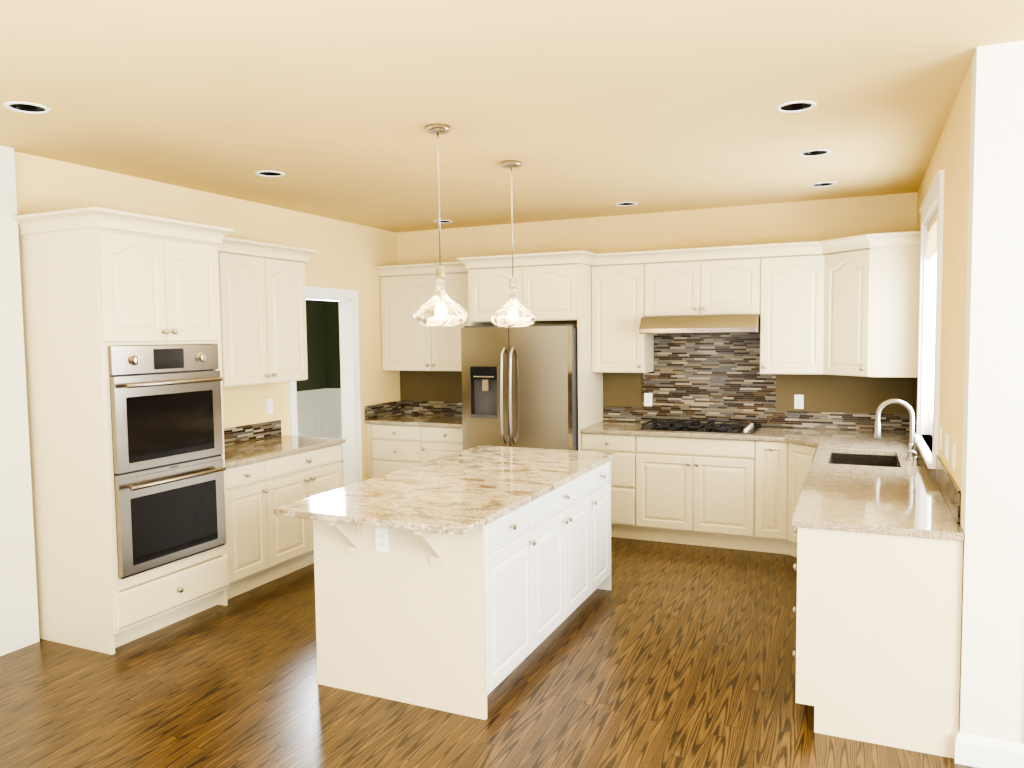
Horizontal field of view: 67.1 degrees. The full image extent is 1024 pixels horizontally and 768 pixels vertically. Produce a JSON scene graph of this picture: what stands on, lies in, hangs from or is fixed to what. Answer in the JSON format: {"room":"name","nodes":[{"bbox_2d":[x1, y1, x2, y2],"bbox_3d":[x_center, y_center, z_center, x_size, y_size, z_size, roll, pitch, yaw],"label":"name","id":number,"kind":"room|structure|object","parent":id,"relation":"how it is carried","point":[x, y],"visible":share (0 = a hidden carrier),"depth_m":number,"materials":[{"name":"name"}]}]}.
{"room":"kitchen","nodes":[
{"label":"kitchen","id":0,"kind":"room"},
{"bbox_2d":[0,146,39,655],"bbox_3d":[-3.875,0.252,1.927,0.200,2.750,5.290,1,4,24],"label":"wall","id":1,"kind":"structure","parent":0,"point":[19,625],"depth_m":4.22,"materials":[{"name":"white paint"}]},
{"bbox_2d":[14,151,399,480],"bbox_3d":[-1.994,-0.035,6.115,0.100,2.750,3.910,1,4,24],"label":"wall","id":2,"kind":"structure","parent":0,"point":[349,256],"depth_m":6.05,"materials":[{"name":"beige paint"}]},
{"bbox_2d":[224,420,281,444],"bbox_3d":[-2.128,0.391,5.695,0.008,0.124,1.237,1,4,24],"label":"backsplash","id":3,"kind":"structure","parent":2,"relation":"attached to","point":[239,434],"depth_m":5.95,"materials":[{"name":"tile"}]},
{"bbox_2d":[266,399,272,413],"bbox_3d":[-1.927,0.178,6.138,0.008,0.115,0.070,1,4,24],"label":"light switch","id":4,"kind":"object","parent":2,"relation":"attached to","point":[269,406],"visible":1,"depth_m":6.13,"materials":[{"name":"white plastic"}]},
{"bbox_2d":[239,239,307,385],"bbox_3d":[-1.937,-0.510,5.698,0.327,1.010,0.882,1,4,24],"label":"upper cabinet","id":5,"kind":"object","parent":2,"relation":"attached to","point":[272,299],"depth_m":5.68,"materials":[{"name":"beige wood"}]},
{"bbox_2d":[288,286,362,486],"bbox_3d":[-1.681,0.226,6.810,0.144,2.135,0.970,1,4,24],"label":"door frame","id":6,"kind":"structure","parent":2,"relation":"attached to","point":[347,299],"depth_m":7.14,"materials":[{"name":"white wood"}]},
{"bbox_2d":[296,300,327,437],"bbox_3d":[-3.832,-0.150,8.300,0.170,2.750,5.970,1,4,24],"label":"wall","id":7,"kind":"structure","parent":0,"point":[312,408],"depth_m":10.63,"materials":[{"name":"white"}]},
{"bbox_2d":[325,301,342,458],"bbox_3d":[-1.465,-0.311,10.408,2.470,2.750,0.170,1,4,24],"label":"wall","id":8,"kind":"structure","parent":0,"point":[333,368],"depth_m":10.82,"materials":[{"name":"white"}]},
{"bbox_2d":[0,459,977,767],"bbox_3d":[-0.510,1.514,3.742,11.400,0.080,12.200,1,4,24],"label":"floor","id":9,"kind":"structure","parent":0,"point":[666,655],"depth_m":3.65,"materials":[{"name":"brown wood"}]},
{"bbox_2d":[11,207,242,654],"bbox_3d":[-2.237,0.250,4.589,0.712,2.380,0.970,1,4,24],"label":"tall cabinet","id":10,"kind":"object","parent":9,"relation":"on","point":[96,282],"depth_m":4.26,"materials":[{"name":"beige wood"}]},
{"bbox_2d":[108,344,225,578],"bbox_3d":[-2.211,0.402,4.588,0.672,1.260,0.748,1,4,24],"label":"double oven","id":11,"kind":"object","parent":10,"relation":"in","point":[169,468],"visible":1,"depth_m":4.42,"materials":[{"name":"silver metal"}]},
{"bbox_2d":[225,444,342,599],"bbox_3d":[-1.833,0.933,5.599,0.640,0.880,1.237,1,4,24],"label":"base cabinet","id":12,"kind":"object","parent":9,"relation":"on","point":[266,545],"visible":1,"depth_m":5.32,"materials":[{"name":"beige wood"}]},
{"bbox_2d":[224,435,345,467],"bbox_3d":[-1.840,0.475,5.577,0.632,0.032,1.249,1,4,24],"label":"countertop","id":13,"kind":"structure","parent":12,"relation":"on","point":[242,453],"depth_m":5.59,"materials":[{"name":"stone"}]},
{"bbox_2d":[366,424,462,478],"bbox_3d":[-0.752,0.806,7.405,1.124,0.880,0.640,1,4,24],"label":"base cabinet","id":14,"kind":"object","parent":9,"relation":"on","point":[391,448],"visible":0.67,"depth_m":7.19,"materials":[{"name":"beige wood"}]},
{"bbox_2d":[365,414,461,427],"bbox_3d":[-0.756,0.348,7.380,1.124,0.032,0.632,1,4,24],"label":"countertop","id":15,"kind":"structure","parent":14,"relation":"on","point":[427,420],"depth_m":7.27,"materials":[{"name":"stone"}]},
{"bbox_2d":[313,499,536,719],"bbox_3d":[-0.429,1.027,3.832,0.920,0.880,0.550,1,4,24],"label":"base cabinet","id":16,"kind":"object","parent":9,"relation":"on","point":[466,624],"depth_m":3.58,"materials":[{"name":"white wood"}]},
{"bbox_2d":[375,527,388,552],"bbox_3d":[-0.603,0.724,3.582,0.070,0.115,0.008,1,4,24],"label":"outlet","id":17,"kind":"object","parent":16,"relation":"attached to","point":[382,538],"visible":1,"depth_m":3.58,"materials":[{"name":"white plastic"}]},
{"bbox_2d":[461,324,577,450],"bbox_3d":[0.161,0.380,6.788,0.970,1.785,0.886,1,4,24],"label":"refrigerator","id":18,"kind":"object","parent":9,"relation":"on","point":[520,387],"visible":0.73,"depth_m":6.41,"materials":[{"name":"silver metal"}]},
{"bbox_2d":[467,251,602,450],"bbox_3d":[0.226,0.073,6.921,1.030,2.380,0.627,1,4,24],"label":"tall cabinet","id":19,"kind":"object","parent":9,"relation":"on","point":[550,285],"depth_m":6.54,"materials":[{"name":"beige wood"}]},
{"bbox_2d":[537,470,592,646],"bbox_3d":[-0.126,0.981,4.503,0.920,0.880,0.925,1,4,24],"label":"base cabinet","id":20,"kind":"object","parent":9,"relation":"on","point":[564,513],"depth_m":4.30,"materials":[{"name":"white wood"}]},
{"bbox_2d":[593,460,610,591],"bbox_3d":[0.152,0.939,5.117,0.920,0.880,0.425,1,4,24],"label":"base cabinet","id":21,"kind":"object","parent":9,"relation":"on","point":[601,474],"depth_m":4.95,"materials":[{"name":"white wood"}]},
{"bbox_2d":[274,445,616,533],"bbox_3d":[-0.210,0.532,4.356,1.015,0.032,2.175,1,4,24],"label":"countertop","id":22,"kind":"structure","parent":21,"relation":"on","point":[469,490],"depth_m":3.93,"materials":[{"name":"stone"}]},
{"bbox_2d":[582,433,637,538],"bbox_3d":[0.922,0.832,6.669,0.459,0.880,0.607,1,4,24],"label":"base cabinet","id":23,"kind":"object","parent":9,"relation":"on","point":[624,468],"depth_m":6.35,"materials":[{"name":"beige wood"}]},
{"bbox_2d":[638,435,757,550],"bbox_3d":[1.557,0.842,6.383,0.935,0.880,0.607,1,4,24],"label":"base cabinet","id":24,"kind":"object","parent":9,"relation":"on","point":[692,491],"depth_m":6.10,"materials":[{"name":"beige wood"}]},
{"bbox_2d":[581,421,820,445],"bbox_3d":[1.485,0.393,6.237,1.830,0.032,0.877,1,4,24],"label":"countertop","id":25,"kind":"structure","parent":24,"relation":"on","point":[802,436],"depth_m":6.12,"materials":[{"name":"stone"}]},
{"bbox_2d":[638,418,760,434],"bbox_3d":[1.543,0.344,6.335,0.900,0.050,0.520,1,4,24],"label":"cooktop","id":26,"kind":"object","parent":25,"relation":"in","point":[709,426],"visible":1,"depth_m":6.25,"materials":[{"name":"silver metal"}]},
{"bbox_2d":[837,429,896,440],"bbox_3d":[2.665,0.405,5.826,0.360,0.032,0.657,1,4,24],"label":"countertop","id":27,"kind":"structure","parent":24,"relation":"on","point":[885,435],"depth_m":5.88,"materials":[{"name":"stone"}]},
{"bbox_2d":[754,440,785,553],"bbox_3d":[2.091,0.851,6.142,0.237,0.880,0.607,1,4,24],"label":"base cabinet","id":28,"kind":"object","parent":9,"relation":"on","point":[769,539],"depth_m":5.87,"materials":[{"name":"beige wood"}]},
{"bbox_2d":[782,442,816,568],"bbox_3d":[2.148,0.883,5.653,0.264,0.875,0.264,1,4,24],"label":"base cabinet","id":29,"kind":"object","parent":9,"relation":"on","point":[796,458],"depth_m":5.77,"materials":[{"name":"beige wood"}]},
{"bbox_2d":[794,527,962,757],"bbox_3d":[1.591,1.030,3.389,0.607,0.880,0.460,1,4,24],"label":"base cabinet","id":30,"kind":"object","parent":9,"relation":"on","point":[876,653],"depth_m":3.15,"materials":[{"name":"beige wood"}]},
{"bbox_2d":[791,429,963,540],"bbox_3d":[2.126,0.487,4.623,0.668,0.032,3.297,1,4,24],"label":"countertop","id":31,"kind":"structure","parent":30,"relation":"on","point":[905,498],"depth_m":3.69,"materials":[{"name":"stone"}]},
{"bbox_2d":[829,453,898,466],"bbox_3d":[2.204,0.598,4.840,0.414,0.213,0.694,1,4,24],"label":"sink basin","id":32,"kind":"object","parent":31,"relation":"in","point":[865,460],"visible":0.04,"depth_m":5.13,"materials":[{"name":"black metal"}]},
{"bbox_2d":[873,399,916,459],"bbox_3d":[2.346,0.277,4.723,0.240,0.368,0.110,1,4,24],"label":"faucet","id":33,"kind":"object","parent":31,"relation":"on","point":[877,435],"visible":0.94,"depth_m":4.71,"materials":[{"name":"silver metal"}]},
{"bbox_2d":[905,450,918,464],"bbox_3d":[2.350,0.430,4.531,0.077,0.087,0.042,1,4,24],"label":"soap dispenser","id":34,"kind":"object","parent":31,"relation":"on","point":[915,460],"visible":1,"depth_m":4.52,"materials":[{"name":"silver metal"}]},
{"bbox_2d":[0,0,1023,232],"bbox_3d":[-0.545,-1.340,3.563,11.400,0.140,12.200,1,4,24],"label":"ceiling","id":35,"kind":"structure","parent":0,"point":[331,109],"depth_m":3.40,"materials":[{"name":"paint"}]},
{"bbox_2d":[3,101,50,113],"bbox_3d":[-2.179,-1.293,3.468,0.184,0.111,0.184,1,4,24],"label":"recessed light","id":36,"kind":"object","parent":35,"relation":"in","point":[26,107],"visible":0.31,"depth_m":3.51,"materials":[{"name":"white"}]},
{"bbox_2d":[255,170,284,176],"bbox_3d":[-1.544,-1.393,4.923,0.184,0.111,0.184,1,4,24],"label":"recessed light","id":37,"kind":"object","parent":35,"relation":"in","point":[266,173],"visible":0.31,"depth_m":4.97,"materials":[{"name":"white metal"}]},
{"bbox_2d":[414,124,467,325],"bbox_3d":[-0.367,-0.792,3.905,0.276,0.998,0.276,1,4,24],"label":"pendant light","id":38,"kind":"object","parent":35,"relation":"hanging from","point":[441,303],"visible":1,"depth_m":3.87,"materials":[{"name":"glass"}]},
{"bbox_2d":[433,220,452,222],"bbox_3d":[-0.633,-1.538,7.062,0.184,0.111,0.184,1,4,24],"label":"recessed light","id":39,"kind":"object","parent":35,"relation":"in","point":[444,221],"visible":0.29,"depth_m":7.10,"materials":[{"name":"white metal"}]},
{"bbox_2d":[491,160,535,326],"bbox_3d":[0.003,-0.848,4.723,0.276,0.998,0.276,1,4,24],"label":"pendant light","id":40,"kind":"object","parent":35,"relation":"hanging from","point":[512,312],"visible":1,"depth_m":4.69,"materials":[{"name":"glass"}]},
{"bbox_2d":[615,202,637,205],"bbox_3d":[0.922,-1.505,6.231,0.184,0.111,0.184,1,4,24],"label":"recessed light","id":41,"kind":"object","parent":35,"relation":"in","point":[626,204],"visible":0.23,"depth_m":6.28,"materials":[{"name":"white metal"}]},
{"bbox_2d":[775,100,816,112],"bbox_3d":[1.324,-1.344,3.598,0.184,0.111,0.184,1,4,24],"label":"recessed light","id":42,"kind":"object","parent":35,"relation":"in","point":[795,106],"visible":0.31,"depth_m":3.65,"materials":[{"name":"white metal"}]},
{"bbox_2d":[798,149,831,156],"bbox_3d":[1.779,-1.409,4.531,0.184,0.111,0.184,1,4,24],"label":"recessed light","id":43,"kind":"object","parent":35,"relation":"in","point":[814,153],"visible":0.27,"depth_m":4.58,"materials":[{"name":"white metal"}]},
{"bbox_2d":[809,182,836,186],"bbox_3d":[2.218,-1.475,5.505,0.184,0.111,0.184,1,4,24],"label":"recessed light","id":44,"kind":"object","parent":35,"relation":"in","point":[822,184],"visible":0.31,"depth_m":5.55,"materials":[{"name":"white metal"}]},
{"bbox_2d":[397,192,917,431],"bbox_3d":[1.007,-0.126,6.979,4.940,2.750,0.140,1,4,24],"label":"wall","id":45,"kind":"structure","parent":0,"point":[804,221],"depth_m":6.57,"materials":[{"name":"beige paint"}]},
{"bbox_2d":[364,401,461,419],"bbox_3d":[-0.757,0.264,7.375,1.124,0.134,0.632,1,4,24],"label":"backsplash","id":46,"kind":"structure","parent":45,"relation":"attached to","point":[410,407],"depth_m":7.70,"materials":[{"name":"tile"}]},
{"bbox_2d":[379,271,466,370],"bbox_3d":[-0.704,-0.596,7.460,1.126,0.930,0.327,1,4,24],"label":"upper cabinet","id":47,"kind":"object","parent":45,"relation":"attached to","point":[407,345],"depth_m":7.38,"materials":[{"name":"beige wood"}]},
{"bbox_2d":[583,231,919,377],"bbox_3d":[1.830,-0.585,6.162,2.497,1.010,0.607,1,4,24],"label":"upper cabinet","id":48,"kind":"object","parent":45,"relation":"attached to","point":[846,306],"depth_m":6.00,"materials":[{"name":"beige wood"}]},
{"bbox_2d":[639,315,759,333],"bbox_3d":[1.559,-0.485,6.341,0.922,0.138,0.495,1,4,24],"label":"range hood","id":49,"kind":"object","parent":48,"relation":"attached to","point":[705,324],"visible":0.88,"depth_m":6.13,"materials":[{"name":"silver metal"}]},
{"bbox_2d":[794,395,803,408],"bbox_3d":[2.347,0.145,6.311,0.070,0.115,0.008,1,4,24],"label":"electrical outlet","id":50,"kind":"object","parent":45,"relation":"attached to","point":[798,401],"visible":1,"depth_m":6.31,"materials":[{"name":"white plastic"}]},
{"bbox_2d":[913,61,971,526],"bbox_3d":[2.517,0.012,4.493,0.140,2.750,3.160,1,4,24],"label":"wall","id":51,"kind":"structure","parent":0,"point":[951,156],"depth_m":3.47,"materials":[{"name":"beige paint"}]},
{"bbox_2d":[603,332,959,523],"bbox_3d":[1.315,-0.008,5.038,2.494,0.920,3.147,1,4,24],"label":"backsplash","id":52,"kind":"structure","parent":51,"relation":"attached to","point":[706,376],"depth_m":6.54,"materials":[{"name":"tile"}]},
{"bbox_2d":[644,393,651,405],"bbox_3d":[1.203,0.138,6.815,0.070,0.115,0.008,1,4,24],"label":"electrical outlet","id":53,"kind":"object","parent":52,"relation":"attached to","point":[647,399],"visible":1,"depth_m":6.81,"materials":[{"name":"white plastic"}]},
{"bbox_2d":[914,170,944,468],"bbox_3d":[2.550,-0.368,4.606,0.185,1.543,1.400,1,4,24],"label":"window","id":54,"kind":"structure","parent":51,"relation":"in","point":[931,210],"depth_m":5.11,"materials":[{"name":"white wood"}]},
{"bbox_2d":[939,426,941,449],"bbox_3d":[2.156,0.271,3.882,0.008,0.115,0.070,1,4,24],"label":"outlet","id":55,"kind":"object","parent":51,"relation":"attached to","point":[940,443],"visible":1,"depth_m":3.86,"materials":[{"name":"white plastic"}]},
{"bbox_2d":[945,432,948,459],"bbox_3d":[2.033,0.289,3.609,0.008,0.115,0.116,1,4,24],"label":"light switch","id":56,"kind":"object","parent":51,"relation":"attached to","point":[947,445],"visible":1,"depth_m":3.58,"materials":[{"name":"white plastic"}]},
{"bbox_2d":[952,441,955,469],"bbox_3d":[1.909,0.308,3.336,0.008,0.115,0.070,1,4,24],"label":"light switch","id":57,"kind":"object","parent":51,"relation":"attached to","point":[953,454],"visible":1,"depth_m":3.32,"materials":[{"name":"white plastic"}]},
{"bbox_2d":[954,40,1023,767],"bbox_3d":[3.287,0.139,2.331,3.357,2.750,0.157,1,4,24],"label":"wall","id":58,"kind":"structure","parent":0,"point":[991,697],"depth_m":2.93,"materials":[{"name":"white paint"}]}
]}

